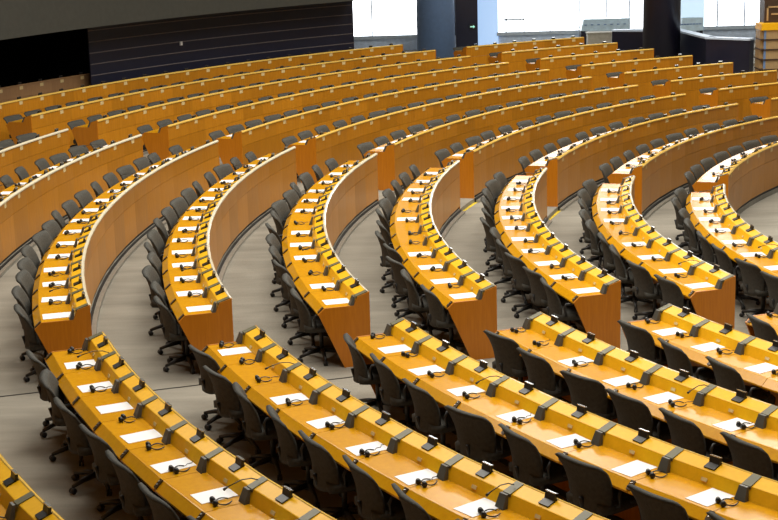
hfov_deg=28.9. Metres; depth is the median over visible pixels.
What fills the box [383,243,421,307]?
swivel chair
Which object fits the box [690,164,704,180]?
swivel chair
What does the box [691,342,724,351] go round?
paper sheet
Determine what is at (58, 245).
headset
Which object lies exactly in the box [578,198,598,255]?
swivel chair
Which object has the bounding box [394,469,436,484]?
paper sheet
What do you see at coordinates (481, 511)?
headset
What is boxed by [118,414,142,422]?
headset
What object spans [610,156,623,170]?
swivel chair
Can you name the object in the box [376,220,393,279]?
swivel chair
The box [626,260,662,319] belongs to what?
swivel chair
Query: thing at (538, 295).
swivel chair
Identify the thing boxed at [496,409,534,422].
paper sheet
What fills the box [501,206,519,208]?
paper sheet
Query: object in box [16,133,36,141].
swivel chair
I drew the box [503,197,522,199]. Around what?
paper sheet
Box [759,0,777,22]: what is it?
equipment rack
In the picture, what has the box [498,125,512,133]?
swivel chair
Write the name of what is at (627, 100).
swivel chair
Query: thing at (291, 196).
swivel chair
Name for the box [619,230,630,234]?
headset
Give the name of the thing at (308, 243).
paper sheet
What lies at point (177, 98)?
swivel chair
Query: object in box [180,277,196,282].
headset
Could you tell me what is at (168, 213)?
swivel chair
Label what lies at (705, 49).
wall
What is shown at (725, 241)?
paper sheet
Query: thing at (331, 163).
swivel chair
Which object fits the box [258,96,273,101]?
swivel chair
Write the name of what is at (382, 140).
swivel chair
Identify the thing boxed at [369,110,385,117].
swivel chair
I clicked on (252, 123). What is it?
swivel chair
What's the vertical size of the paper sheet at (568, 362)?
0.003 m
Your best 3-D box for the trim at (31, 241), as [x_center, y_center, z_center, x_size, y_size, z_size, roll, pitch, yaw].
[-5.139,-0.014,22.372,0.950,0.062,12.598,-1,13,1]
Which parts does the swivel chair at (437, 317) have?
backrest, seat, armrest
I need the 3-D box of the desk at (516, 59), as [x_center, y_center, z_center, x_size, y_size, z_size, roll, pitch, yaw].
[4.587,-5.535,42.055,4.028,0.920,0.692,-9,15,-28]
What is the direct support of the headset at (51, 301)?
on the desk at (129, 212)
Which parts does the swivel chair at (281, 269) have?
backrest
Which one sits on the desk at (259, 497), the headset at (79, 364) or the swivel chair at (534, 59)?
the headset at (79, 364)
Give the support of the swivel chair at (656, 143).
on the floor
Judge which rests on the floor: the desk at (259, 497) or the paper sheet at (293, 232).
the desk at (259, 497)
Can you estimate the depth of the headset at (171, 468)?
11.89 m
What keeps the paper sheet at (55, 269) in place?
on the desk at (129, 212)
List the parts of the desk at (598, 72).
panel, edge trim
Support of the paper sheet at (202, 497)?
on the desk at (259, 497)
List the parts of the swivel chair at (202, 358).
backrest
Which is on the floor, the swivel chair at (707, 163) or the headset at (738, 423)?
the swivel chair at (707, 163)
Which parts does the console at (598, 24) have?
leg panel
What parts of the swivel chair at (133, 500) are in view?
backrest, seat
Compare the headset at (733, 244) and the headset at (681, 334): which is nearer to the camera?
the headset at (681, 334)
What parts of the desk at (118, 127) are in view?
panel, edge trim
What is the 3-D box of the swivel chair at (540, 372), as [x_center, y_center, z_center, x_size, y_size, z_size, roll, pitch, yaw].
[1.668,1.292,15.326,0.640,0.818,0.615,-8,15,-26]
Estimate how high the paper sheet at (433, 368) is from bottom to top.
0.003 m
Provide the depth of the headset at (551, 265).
19.24 m
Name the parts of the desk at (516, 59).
panel, edge trim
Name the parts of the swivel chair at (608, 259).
backrest, seat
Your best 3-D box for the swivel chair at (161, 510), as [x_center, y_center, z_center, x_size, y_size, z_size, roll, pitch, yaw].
[-1.521,2.085,11.453,0.640,0.818,0.615,-9,15,-29]
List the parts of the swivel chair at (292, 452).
backrest, seat, armrest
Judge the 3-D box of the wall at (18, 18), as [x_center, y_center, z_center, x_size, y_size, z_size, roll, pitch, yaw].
[-9.059,-5.950,27.780,9.475,4.472,36.538,2,14,15]
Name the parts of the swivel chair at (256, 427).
backrest, armrest, seat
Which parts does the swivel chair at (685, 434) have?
backrest, seat, armrest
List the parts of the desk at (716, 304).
panel, panel, edge trim, panel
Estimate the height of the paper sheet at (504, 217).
0.003 m
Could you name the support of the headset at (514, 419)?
on the desk at (690, 473)
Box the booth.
[754,22,777,81]
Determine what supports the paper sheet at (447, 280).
on the desk at (440, 200)
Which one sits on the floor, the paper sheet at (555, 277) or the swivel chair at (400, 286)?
the swivel chair at (400, 286)
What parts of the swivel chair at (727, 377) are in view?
backrest, armrest, seat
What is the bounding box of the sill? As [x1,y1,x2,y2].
[354,29,755,49]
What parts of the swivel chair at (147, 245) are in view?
backrest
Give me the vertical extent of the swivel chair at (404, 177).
0.818 m
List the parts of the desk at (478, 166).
panel, edge trim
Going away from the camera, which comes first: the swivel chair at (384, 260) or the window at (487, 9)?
the swivel chair at (384, 260)
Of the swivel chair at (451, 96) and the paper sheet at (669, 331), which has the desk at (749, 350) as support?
the paper sheet at (669, 331)
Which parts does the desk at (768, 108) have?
panel, panel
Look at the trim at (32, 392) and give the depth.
16.21 m
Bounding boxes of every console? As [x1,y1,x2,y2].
[579,18,629,44]
[681,17,702,33]
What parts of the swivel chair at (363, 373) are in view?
backrest, armrest, seat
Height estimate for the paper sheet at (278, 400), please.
0.003 m
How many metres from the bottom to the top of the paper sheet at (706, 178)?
0.003 m
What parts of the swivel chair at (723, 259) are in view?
backrest, seat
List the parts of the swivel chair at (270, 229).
backrest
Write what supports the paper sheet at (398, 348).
on the desk at (690, 473)
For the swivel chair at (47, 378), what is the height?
0.818 m
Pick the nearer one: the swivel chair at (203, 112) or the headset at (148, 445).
the headset at (148, 445)
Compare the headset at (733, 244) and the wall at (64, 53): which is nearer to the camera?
the headset at (733, 244)
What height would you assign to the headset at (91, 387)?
0.049 m
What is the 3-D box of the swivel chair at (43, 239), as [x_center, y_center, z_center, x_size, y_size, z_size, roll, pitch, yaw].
[-4.442,0.043,20.405,0.640,0.818,0.615,0,13,6]
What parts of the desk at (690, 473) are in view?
panel, panel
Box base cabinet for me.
[585,31,611,44]
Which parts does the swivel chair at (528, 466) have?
backrest, seat, armrest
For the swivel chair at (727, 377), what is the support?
on the floor
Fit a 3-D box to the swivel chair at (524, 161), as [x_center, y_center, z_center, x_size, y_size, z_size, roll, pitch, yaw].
[2.645,-1.437,27.096,0.627,0.789,0.610,3,14,17]
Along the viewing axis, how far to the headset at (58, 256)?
19.25 m
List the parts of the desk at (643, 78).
panel, edge trim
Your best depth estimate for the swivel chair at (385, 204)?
23.04 m
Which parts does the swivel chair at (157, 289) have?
backrest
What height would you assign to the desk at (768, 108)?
0.920 m
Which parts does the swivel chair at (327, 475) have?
backrest, seat, armrest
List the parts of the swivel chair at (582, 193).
backrest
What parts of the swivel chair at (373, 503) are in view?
backrest, seat, armrest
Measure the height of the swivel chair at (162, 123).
0.789 m
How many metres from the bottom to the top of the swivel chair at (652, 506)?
0.818 m
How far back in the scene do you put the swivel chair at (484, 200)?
23.28 m
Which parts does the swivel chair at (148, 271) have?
backrest, seat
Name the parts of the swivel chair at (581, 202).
backrest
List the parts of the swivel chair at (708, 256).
backrest, seat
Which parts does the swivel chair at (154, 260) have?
backrest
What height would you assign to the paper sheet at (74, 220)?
0.003 m
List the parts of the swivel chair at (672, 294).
backrest, seat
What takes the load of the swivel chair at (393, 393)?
on the floor
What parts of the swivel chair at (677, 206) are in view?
backrest, seat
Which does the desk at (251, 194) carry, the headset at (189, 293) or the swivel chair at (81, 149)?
the headset at (189, 293)
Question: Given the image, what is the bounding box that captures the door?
[455,0,477,46]
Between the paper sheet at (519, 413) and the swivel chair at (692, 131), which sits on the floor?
the swivel chair at (692, 131)
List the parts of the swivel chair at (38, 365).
backrest, seat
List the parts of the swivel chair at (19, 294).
backrest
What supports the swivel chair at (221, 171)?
on the floor
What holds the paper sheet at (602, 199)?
on the desk at (716, 304)
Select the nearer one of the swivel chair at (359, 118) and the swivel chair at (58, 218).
the swivel chair at (58, 218)
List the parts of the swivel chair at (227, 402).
backrest, seat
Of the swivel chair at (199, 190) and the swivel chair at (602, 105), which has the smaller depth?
the swivel chair at (199, 190)
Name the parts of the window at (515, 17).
sill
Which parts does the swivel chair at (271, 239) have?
backrest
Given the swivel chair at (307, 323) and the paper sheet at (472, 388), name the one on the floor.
the swivel chair at (307, 323)
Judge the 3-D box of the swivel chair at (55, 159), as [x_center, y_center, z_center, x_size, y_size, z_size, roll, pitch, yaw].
[-5.603,-1.468,26.694,0.627,0.789,0.610,3,14,18]
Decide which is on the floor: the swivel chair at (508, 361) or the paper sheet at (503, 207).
the swivel chair at (508, 361)
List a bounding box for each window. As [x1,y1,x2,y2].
[353,0,416,39]
[477,0,497,44]
[497,0,642,35]
[681,0,704,25]
[703,0,759,29]
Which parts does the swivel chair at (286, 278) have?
backrest, seat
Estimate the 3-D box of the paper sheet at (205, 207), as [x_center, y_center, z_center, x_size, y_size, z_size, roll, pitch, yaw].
[-2.819,-0.779,22.628,0.310,0.003,0.218,-1,13,4]
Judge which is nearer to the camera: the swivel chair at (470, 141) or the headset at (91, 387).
the headset at (91, 387)
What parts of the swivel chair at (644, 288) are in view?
backrest, seat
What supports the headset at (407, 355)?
on the desk at (690, 473)
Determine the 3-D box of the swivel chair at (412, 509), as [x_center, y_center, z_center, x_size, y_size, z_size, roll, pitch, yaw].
[0.383,2.105,11.433,0.640,0.818,0.615,-7,14,-21]
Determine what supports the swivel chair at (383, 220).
on the floor
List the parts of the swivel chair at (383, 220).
backrest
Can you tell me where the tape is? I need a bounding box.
[463,202,477,210]
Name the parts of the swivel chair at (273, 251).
backrest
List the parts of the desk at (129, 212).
panel, edge trim, panel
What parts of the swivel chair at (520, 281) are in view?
backrest, seat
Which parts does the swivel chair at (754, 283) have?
backrest, seat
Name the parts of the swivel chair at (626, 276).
backrest, seat, armrest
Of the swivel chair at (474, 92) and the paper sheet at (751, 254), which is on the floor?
the swivel chair at (474, 92)
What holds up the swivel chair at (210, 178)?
on the floor
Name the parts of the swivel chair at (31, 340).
backrest, seat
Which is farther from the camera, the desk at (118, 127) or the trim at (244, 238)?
the desk at (118, 127)
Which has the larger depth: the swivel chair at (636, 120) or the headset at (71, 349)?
the swivel chair at (636, 120)
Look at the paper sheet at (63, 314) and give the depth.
16.58 m
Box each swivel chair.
[0,139,14,148]
[0,175,14,188]
[3,114,22,137]
[11,285,46,363]
[13,304,48,381]
[14,166,29,180]
[15,270,34,305]
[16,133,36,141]
[17,257,36,278]
[20,245,39,270]
[24,109,41,115]
[26,350,66,437]
[32,230,52,259]
[34,158,49,170]
[39,369,85,465]
[41,219,60,238]
[45,105,58,110]
[49,153,69,164]
[51,210,65,229]
[53,397,111,495]
[61,199,79,220]
[65,100,83,105]
[67,119,85,143]
[68,145,88,156]
[74,190,92,208]
[79,424,143,519]
[87,96,103,101]
[87,114,102,121]
[90,139,106,147]
[90,181,103,196]
[103,172,118,188]
[105,450,175,519]
[107,110,121,116]
[108,92,123,96]
[116,165,135,179]
[127,105,141,111]
[129,88,146,92]
[133,157,150,170]
[137,124,152,162]
[138,482,188,519]
[142,265,169,335]
[144,241,162,305]
[147,101,160,106]
[147,152,160,164]
[147,229,164,260]
[147,252,169,319]
[150,281,189,354]
[153,218,171,245]
[153,295,195,373]
[157,119,172,126]
[161,206,177,234]
[167,97,184,101]
[169,145,182,154]
[170,197,188,219]
[177,114,191,121]
[180,187,197,205]
[186,515,196,519]
[187,93,204,97]
[188,344,241,430]
[192,181,203,197]
[195,109,210,116]
[202,365,277,453]
[204,172,216,187]
[209,130,224,140]
[213,163,233,180]
[216,105,230,110]
[226,124,244,133]
[228,86,244,89]
[230,157,242,170]
[232,382,305,480]
[237,100,250,105]
[244,119,262,127]
[245,151,256,162]
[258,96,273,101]
[264,114,280,121]
[265,223,283,283]
[265,233,285,296]
[266,405,341,507]
[268,245,289,311]
[270,210,285,239]
[271,199,290,227]
[272,259,302,327]
[277,92,294,96]
[282,136,298,178]
[282,189,299,210]
[282,273,328,345]
[283,110,297,116]
[290,182,304,197]
[290,288,336,365]
[298,130,312,139]
[298,430,357,519]
[299,88,314,92]
[299,172,314,192]
[303,105,318,111]
[312,164,323,181]
[314,125,329,134]
[321,101,335,106]
[325,158,338,171]
[333,120,346,127]
[342,97,358,102]
[342,454,405,519]
[343,333,404,413]
[350,115,365,122]
[357,142,374,157]
[363,93,377,97]
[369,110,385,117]
[370,353,415,430]
[374,136,389,146]
[375,208,390,266]
[375,230,394,292]
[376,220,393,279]
[378,198,392,224]
[382,89,398,93]
[382,188,396,207]
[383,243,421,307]
[386,106,401,112]
[386,256,426,323]
[390,130,406,139]
[391,180,402,199]
[391,483,435,519]
[399,172,411,189]
[400,269,454,336]
[402,378,474,460]
[407,102,424,107]
[407,124,425,133]
[409,164,420,179]
[420,284,464,349]
[426,98,443,103]
[426,119,444,127]
[435,148,450,167]
[444,405,515,479]
[445,94,462,99]
[446,114,460,121]
[450,142,463,153]
[453,46,465,50]
[465,109,479,116]
[465,136,482,146]
[466,91,480,95]
[480,130,494,140]
[480,197,494,251]
[480,217,504,275]
[481,208,495,264]
[482,188,496,240]
[483,330,527,382]
[485,105,501,111]
[485,179,501,203]
[486,87,501,91]
[489,52,500,56]
[490,227,513,288]
[493,172,507,189]
[496,239,530,302]
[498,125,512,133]
[498,423,571,503]
[504,252,545,317]
[506,101,522,106]
[516,120,533,127]
[516,347,569,397]
[518,156,530,174]
[522,266,576,328]
[525,58,539,62]
[527,97,543,102]
[529,149,543,161]
[536,115,551,123]
[540,277,580,326]
[544,143,556,153]
[549,93,566,97]
[554,111,570,118]
[555,452,637,517]
[557,137,571,147]
[560,370,616,419]
[566,65,579,69]
[572,90,588,93]
[575,131,588,140]
[576,106,593,112]
[577,189,593,241]
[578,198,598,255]
[579,209,603,267]
[582,179,597,202]
[585,219,615,273]
[590,126,606,135]
[596,102,609,108]
[597,232,631,295]
[599,163,612,182]
[605,388,670,440]
[606,72,622,77]
[608,121,623,129]
[609,244,652,311]
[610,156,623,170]
[617,320,667,364]
[619,99,635,103]
[623,150,635,161]
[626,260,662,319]
[627,484,693,519]
[628,117,644,124]
[636,144,649,154]
[640,95,655,99]
[648,113,663,119]
[650,138,665,148]
[651,79,667,85]
[654,274,695,313]
[657,338,716,384]
[658,407,732,462]
[666,133,683,142]
[669,108,683,114]
[671,197,687,247]
[674,187,687,239]
[679,208,702,259]
[684,128,698,136]
[684,171,695,193]
[684,218,715,253]
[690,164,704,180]
[692,105,710,110]
[696,231,741,290]
[699,87,716,93]
[700,157,715,172]
[702,123,720,131]
[705,356,775,404]
[706,511,725,519]
[711,243,759,309]
[713,151,729,163]
[720,431,777,480]
[723,119,738,126]
[728,145,744,156]
[734,258,773,321]
[742,140,760,150]
[743,115,757,122]
[746,313,777,342]
[749,96,768,103]
[760,135,777,144]
[760,271,777,309]
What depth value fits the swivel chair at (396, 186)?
24.52 m
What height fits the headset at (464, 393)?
0.049 m
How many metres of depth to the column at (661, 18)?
42.28 m
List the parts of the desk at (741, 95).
panel, edge trim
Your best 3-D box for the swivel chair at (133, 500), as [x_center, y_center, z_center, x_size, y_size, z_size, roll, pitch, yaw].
[-1.905,1.931,12.148,0.640,0.818,0.615,-9,15,-27]
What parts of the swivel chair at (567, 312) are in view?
backrest, seat, armrest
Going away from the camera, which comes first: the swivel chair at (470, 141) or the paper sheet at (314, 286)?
the paper sheet at (314, 286)
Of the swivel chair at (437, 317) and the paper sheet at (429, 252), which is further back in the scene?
the paper sheet at (429, 252)
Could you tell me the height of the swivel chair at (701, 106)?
0.789 m
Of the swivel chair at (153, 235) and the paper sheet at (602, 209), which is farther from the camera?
the paper sheet at (602, 209)
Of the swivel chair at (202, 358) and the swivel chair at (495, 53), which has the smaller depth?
the swivel chair at (202, 358)
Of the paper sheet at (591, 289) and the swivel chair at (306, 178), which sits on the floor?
the swivel chair at (306, 178)
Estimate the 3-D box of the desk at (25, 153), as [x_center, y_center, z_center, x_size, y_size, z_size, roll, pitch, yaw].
[-7.015,-0.524,22.342,1.612,0.920,13.970,-1,13,1]
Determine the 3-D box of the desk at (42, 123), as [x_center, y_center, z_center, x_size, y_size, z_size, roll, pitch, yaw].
[-3.599,-4.034,36.460,1.631,0.920,14.522,8,17,36]
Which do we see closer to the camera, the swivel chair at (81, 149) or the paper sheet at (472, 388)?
the paper sheet at (472, 388)
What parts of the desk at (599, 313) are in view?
panel, edge trim, panel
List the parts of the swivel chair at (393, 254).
backrest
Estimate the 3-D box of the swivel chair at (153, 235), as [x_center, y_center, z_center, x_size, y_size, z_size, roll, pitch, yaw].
[-2.957,0.015,20.636,0.640,0.818,0.615,-2,13,0]
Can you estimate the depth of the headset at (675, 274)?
18.96 m
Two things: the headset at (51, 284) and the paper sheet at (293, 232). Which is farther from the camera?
the paper sheet at (293, 232)
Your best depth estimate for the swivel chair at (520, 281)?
19.60 m
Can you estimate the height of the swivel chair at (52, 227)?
0.818 m
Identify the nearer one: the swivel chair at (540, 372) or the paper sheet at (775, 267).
the swivel chair at (540, 372)
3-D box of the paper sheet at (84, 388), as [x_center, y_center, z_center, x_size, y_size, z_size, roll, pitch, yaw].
[-2.726,1.181,14.068,0.310,0.003,0.218,-8,15,-24]
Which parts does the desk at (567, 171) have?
panel, edge trim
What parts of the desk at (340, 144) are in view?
panel, edge trim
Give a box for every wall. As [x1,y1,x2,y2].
[0,0,356,39]
[0,37,27,99]
[24,28,89,92]
[87,1,353,85]
[612,29,642,50]
[680,29,754,84]
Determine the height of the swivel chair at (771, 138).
0.789 m
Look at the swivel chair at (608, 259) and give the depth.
20.84 m
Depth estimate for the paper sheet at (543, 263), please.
19.53 m
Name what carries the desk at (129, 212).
on the floor
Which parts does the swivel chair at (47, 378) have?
backrest, seat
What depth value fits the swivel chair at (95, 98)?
33.57 m
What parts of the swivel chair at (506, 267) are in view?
backrest, seat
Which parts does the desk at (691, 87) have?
panel, edge trim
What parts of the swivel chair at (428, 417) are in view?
backrest, seat, armrest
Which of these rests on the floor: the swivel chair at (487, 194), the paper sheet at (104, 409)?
the swivel chair at (487, 194)
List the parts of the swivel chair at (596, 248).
backrest, seat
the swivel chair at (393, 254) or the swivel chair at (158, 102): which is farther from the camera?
the swivel chair at (158, 102)
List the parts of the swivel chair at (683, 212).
backrest, seat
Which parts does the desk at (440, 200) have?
panel, edge trim, panel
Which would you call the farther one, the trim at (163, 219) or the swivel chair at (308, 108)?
the swivel chair at (308, 108)
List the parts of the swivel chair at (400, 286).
backrest, seat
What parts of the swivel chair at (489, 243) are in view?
backrest, seat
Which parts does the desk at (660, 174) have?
panel, edge trim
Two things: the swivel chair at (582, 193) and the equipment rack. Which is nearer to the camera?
the swivel chair at (582, 193)
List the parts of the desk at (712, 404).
panel, edge trim, panel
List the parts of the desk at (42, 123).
panel, edge trim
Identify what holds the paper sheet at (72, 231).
on the desk at (129, 212)
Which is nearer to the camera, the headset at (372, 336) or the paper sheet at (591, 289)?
the headset at (372, 336)
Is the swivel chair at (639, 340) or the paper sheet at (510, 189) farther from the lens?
the paper sheet at (510, 189)
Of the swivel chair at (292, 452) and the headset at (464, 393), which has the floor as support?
the swivel chair at (292, 452)
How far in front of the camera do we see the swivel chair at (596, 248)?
21.74 m
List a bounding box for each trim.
[0,209,81,269]
[0,219,68,277]
[0,392,38,396]
[91,218,164,326]
[92,220,166,334]
[153,384,198,390]
[217,200,286,275]
[219,202,287,281]
[334,201,378,250]
[335,204,379,255]
[440,209,461,234]
[441,211,464,238]
[475,174,523,201]
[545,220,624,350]
[558,180,603,210]
[560,182,603,210]
[642,185,688,217]
[644,187,688,219]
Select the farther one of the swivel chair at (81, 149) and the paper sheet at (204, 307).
the swivel chair at (81, 149)
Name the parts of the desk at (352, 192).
panel, edge trim, panel, panel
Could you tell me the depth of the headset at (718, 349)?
15.48 m
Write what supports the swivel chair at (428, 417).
on the floor
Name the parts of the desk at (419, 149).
panel, edge trim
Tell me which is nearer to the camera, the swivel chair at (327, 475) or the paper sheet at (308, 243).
the swivel chair at (327, 475)
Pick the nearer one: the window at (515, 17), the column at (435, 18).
the column at (435, 18)
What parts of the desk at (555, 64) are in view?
panel, edge trim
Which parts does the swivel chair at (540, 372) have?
backrest, seat, armrest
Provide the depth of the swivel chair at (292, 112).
31.94 m
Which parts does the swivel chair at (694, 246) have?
backrest, seat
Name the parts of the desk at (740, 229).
edge trim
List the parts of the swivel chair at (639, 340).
backrest, seat, armrest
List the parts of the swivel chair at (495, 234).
backrest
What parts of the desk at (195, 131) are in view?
panel, edge trim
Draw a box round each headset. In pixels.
[48,270,68,275]
[48,282,64,287]
[49,299,63,304]
[55,254,66,259]
[56,243,73,247]
[67,346,85,353]
[76,362,94,368]
[89,385,110,392]
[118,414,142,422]
[145,441,167,449]
[168,461,192,473]
[175,253,190,257]
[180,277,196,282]
[187,291,199,296]
[209,496,236,505]
[219,340,242,347]
[239,357,256,364]
[255,375,279,382]
[285,398,304,405]
[302,257,314,262]
[321,286,334,290]
[325,421,344,429]
[359,444,383,456]
[370,332,392,338]
[401,351,417,357]
[415,476,436,486]
[427,370,444,377]
[430,266,441,271]
[448,282,460,287]
[462,391,485,398]
[477,507,500,517]
[510,327,525,332]
[512,413,531,423]
[528,248,544,253]
[532,339,549,346]
[550,263,561,268]
[561,275,577,279]
[572,359,588,366]
[573,439,593,447]
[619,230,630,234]
[626,382,643,389]
[645,317,659,323]
[645,469,667,477]
[668,399,692,406]
[674,273,688,277]
[675,331,691,337]
[715,497,738,506]
[716,347,733,353]
[732,242,745,246]
[736,421,755,429]
[754,253,766,257]
[766,311,777,316]
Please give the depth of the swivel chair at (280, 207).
22.80 m
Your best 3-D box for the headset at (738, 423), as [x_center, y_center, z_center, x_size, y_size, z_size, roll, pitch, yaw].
[3.184,1.415,13.186,0.345,0.049,0.136,-10,15,-30]
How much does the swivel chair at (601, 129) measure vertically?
0.789 m
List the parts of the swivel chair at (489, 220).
backrest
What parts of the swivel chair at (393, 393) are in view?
backrest, seat, armrest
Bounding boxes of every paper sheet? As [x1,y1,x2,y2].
[41,296,66,301]
[42,281,65,286]
[42,312,70,319]
[44,267,66,271]
[47,254,69,258]
[58,241,78,244]
[62,229,84,233]
[64,359,95,368]
[70,219,88,222]
[77,381,112,392]
[84,208,98,211]
[94,199,108,201]
[96,402,133,413]
[120,429,162,443]
[150,457,196,473]
[172,238,193,241]
[172,249,192,254]
[172,262,193,267]
[175,275,197,280]
[176,290,202,296]
[178,226,199,230]
[182,216,203,219]
[186,305,211,311]
[189,206,206,209]
[191,486,237,503]
[200,197,214,199]
[217,347,250,355]
[270,393,308,404]
[290,242,311,246]
[291,230,309,234]
[294,255,316,259]
[295,209,316,211]
[301,199,320,201]
[306,415,344,428]
[309,283,334,288]
[322,298,348,304]
[345,441,386,455]
[378,344,410,353]
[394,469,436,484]
[397,217,416,220]
[402,198,421,200]
[408,251,431,255]
[409,365,444,375]
[418,264,442,269]
[431,278,457,283]
[447,385,484,395]
[450,292,475,298]
[453,498,497,516]
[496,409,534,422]
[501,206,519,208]
[502,215,521,218]
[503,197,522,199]
[505,226,525,229]
[507,188,525,190]
[511,237,533,240]
[512,180,527,182]
[521,248,544,252]
[534,260,559,265]
[547,434,590,448]
[549,273,577,279]
[558,356,593,366]
[571,287,599,293]
[600,198,616,200]
[601,208,618,210]
[602,375,639,386]
[604,219,624,221]
[611,460,656,476]
[622,242,646,245]
[637,254,663,259]
[644,392,683,403]
[652,327,685,335]
[659,268,686,273]
[685,282,713,288]
[686,488,734,506]
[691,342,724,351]
[692,197,710,199]
[693,207,713,209]
[699,217,719,220]
[703,177,718,179]
[708,228,730,231]
[713,418,753,431]
[722,240,746,243]
[740,252,766,256]
[743,362,777,373]
[764,265,777,270]
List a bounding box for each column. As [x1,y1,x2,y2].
[416,0,454,58]
[643,0,680,57]
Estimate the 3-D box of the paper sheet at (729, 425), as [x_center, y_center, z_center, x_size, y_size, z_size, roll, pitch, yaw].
[3.017,1.439,13.206,0.310,0.003,0.218,-10,16,-32]
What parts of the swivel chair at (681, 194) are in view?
backrest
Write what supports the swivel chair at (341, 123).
on the floor
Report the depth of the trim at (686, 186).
27.32 m
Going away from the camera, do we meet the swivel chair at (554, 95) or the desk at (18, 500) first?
the desk at (18, 500)
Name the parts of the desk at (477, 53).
panel, edge trim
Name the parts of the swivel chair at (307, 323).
backrest, seat, armrest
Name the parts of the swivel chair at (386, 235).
backrest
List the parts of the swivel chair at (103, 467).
backrest, seat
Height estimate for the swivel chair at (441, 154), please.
0.789 m
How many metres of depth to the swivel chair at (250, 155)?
27.11 m
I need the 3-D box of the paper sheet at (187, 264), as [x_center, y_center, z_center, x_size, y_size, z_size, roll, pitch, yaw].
[-2.578,0.059,19.068,0.310,0.003,0.218,-4,14,-11]
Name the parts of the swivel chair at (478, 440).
backrest, seat, armrest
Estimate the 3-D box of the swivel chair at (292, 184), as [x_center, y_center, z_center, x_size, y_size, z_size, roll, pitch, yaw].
[-1.257,-0.823,24.265,0.640,0.818,0.615,-2,13,-3]
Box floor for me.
[0,40,777,519]
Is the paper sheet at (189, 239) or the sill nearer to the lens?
the paper sheet at (189, 239)
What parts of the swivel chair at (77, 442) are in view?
backrest, seat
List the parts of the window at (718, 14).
sill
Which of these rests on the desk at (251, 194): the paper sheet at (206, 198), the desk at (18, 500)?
the paper sheet at (206, 198)
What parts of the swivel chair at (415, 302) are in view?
backrest, armrest, seat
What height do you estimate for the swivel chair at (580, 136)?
0.789 m
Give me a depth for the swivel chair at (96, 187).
24.00 m
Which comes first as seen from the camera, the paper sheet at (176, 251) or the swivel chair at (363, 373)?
the swivel chair at (363, 373)
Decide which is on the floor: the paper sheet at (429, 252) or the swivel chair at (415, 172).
the swivel chair at (415, 172)
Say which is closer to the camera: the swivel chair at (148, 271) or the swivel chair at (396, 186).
the swivel chair at (148, 271)
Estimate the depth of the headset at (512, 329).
16.21 m
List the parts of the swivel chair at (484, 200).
backrest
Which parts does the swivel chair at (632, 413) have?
backrest, seat, armrest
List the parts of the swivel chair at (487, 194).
backrest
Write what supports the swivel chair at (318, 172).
on the floor
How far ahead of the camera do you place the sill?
49.30 m
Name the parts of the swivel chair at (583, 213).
backrest, seat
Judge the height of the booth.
1.968 m
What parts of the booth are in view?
corner post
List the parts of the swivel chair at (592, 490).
backrest, seat, armrest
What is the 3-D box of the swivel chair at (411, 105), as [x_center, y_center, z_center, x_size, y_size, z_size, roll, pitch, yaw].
[0.784,-3.039,33.118,0.627,0.789,0.610,9,17,39]
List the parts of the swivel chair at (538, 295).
backrest, seat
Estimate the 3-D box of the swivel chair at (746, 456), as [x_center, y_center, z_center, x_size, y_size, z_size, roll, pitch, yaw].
[3.182,1.855,12.769,0.640,0.818,0.615,-8,15,-26]
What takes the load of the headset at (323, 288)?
on the desk at (352, 192)
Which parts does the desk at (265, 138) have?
panel, edge trim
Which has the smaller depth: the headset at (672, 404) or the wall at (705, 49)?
the headset at (672, 404)
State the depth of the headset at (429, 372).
14.53 m
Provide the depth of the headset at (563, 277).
18.68 m
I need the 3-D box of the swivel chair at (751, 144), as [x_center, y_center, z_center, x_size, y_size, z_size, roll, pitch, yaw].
[7.175,-1.880,29.113,0.627,0.789,0.610,11,19,43]
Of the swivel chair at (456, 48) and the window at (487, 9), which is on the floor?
the swivel chair at (456, 48)
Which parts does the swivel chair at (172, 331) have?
backrest, seat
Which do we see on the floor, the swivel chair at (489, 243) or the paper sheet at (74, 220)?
the swivel chair at (489, 243)
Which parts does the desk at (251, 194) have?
panel, edge trim, panel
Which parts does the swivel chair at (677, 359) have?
backrest, seat, armrest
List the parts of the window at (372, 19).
sill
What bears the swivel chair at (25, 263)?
on the floor
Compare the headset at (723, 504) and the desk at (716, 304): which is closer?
the headset at (723, 504)
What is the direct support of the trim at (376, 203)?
on the floor
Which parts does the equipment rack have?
rail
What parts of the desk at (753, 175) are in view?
panel, panel, edge trim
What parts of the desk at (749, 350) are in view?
panel, edge trim, panel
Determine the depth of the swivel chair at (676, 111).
32.57 m
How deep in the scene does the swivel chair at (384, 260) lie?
20.74 m
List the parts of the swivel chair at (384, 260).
backrest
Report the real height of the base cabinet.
0.917 m

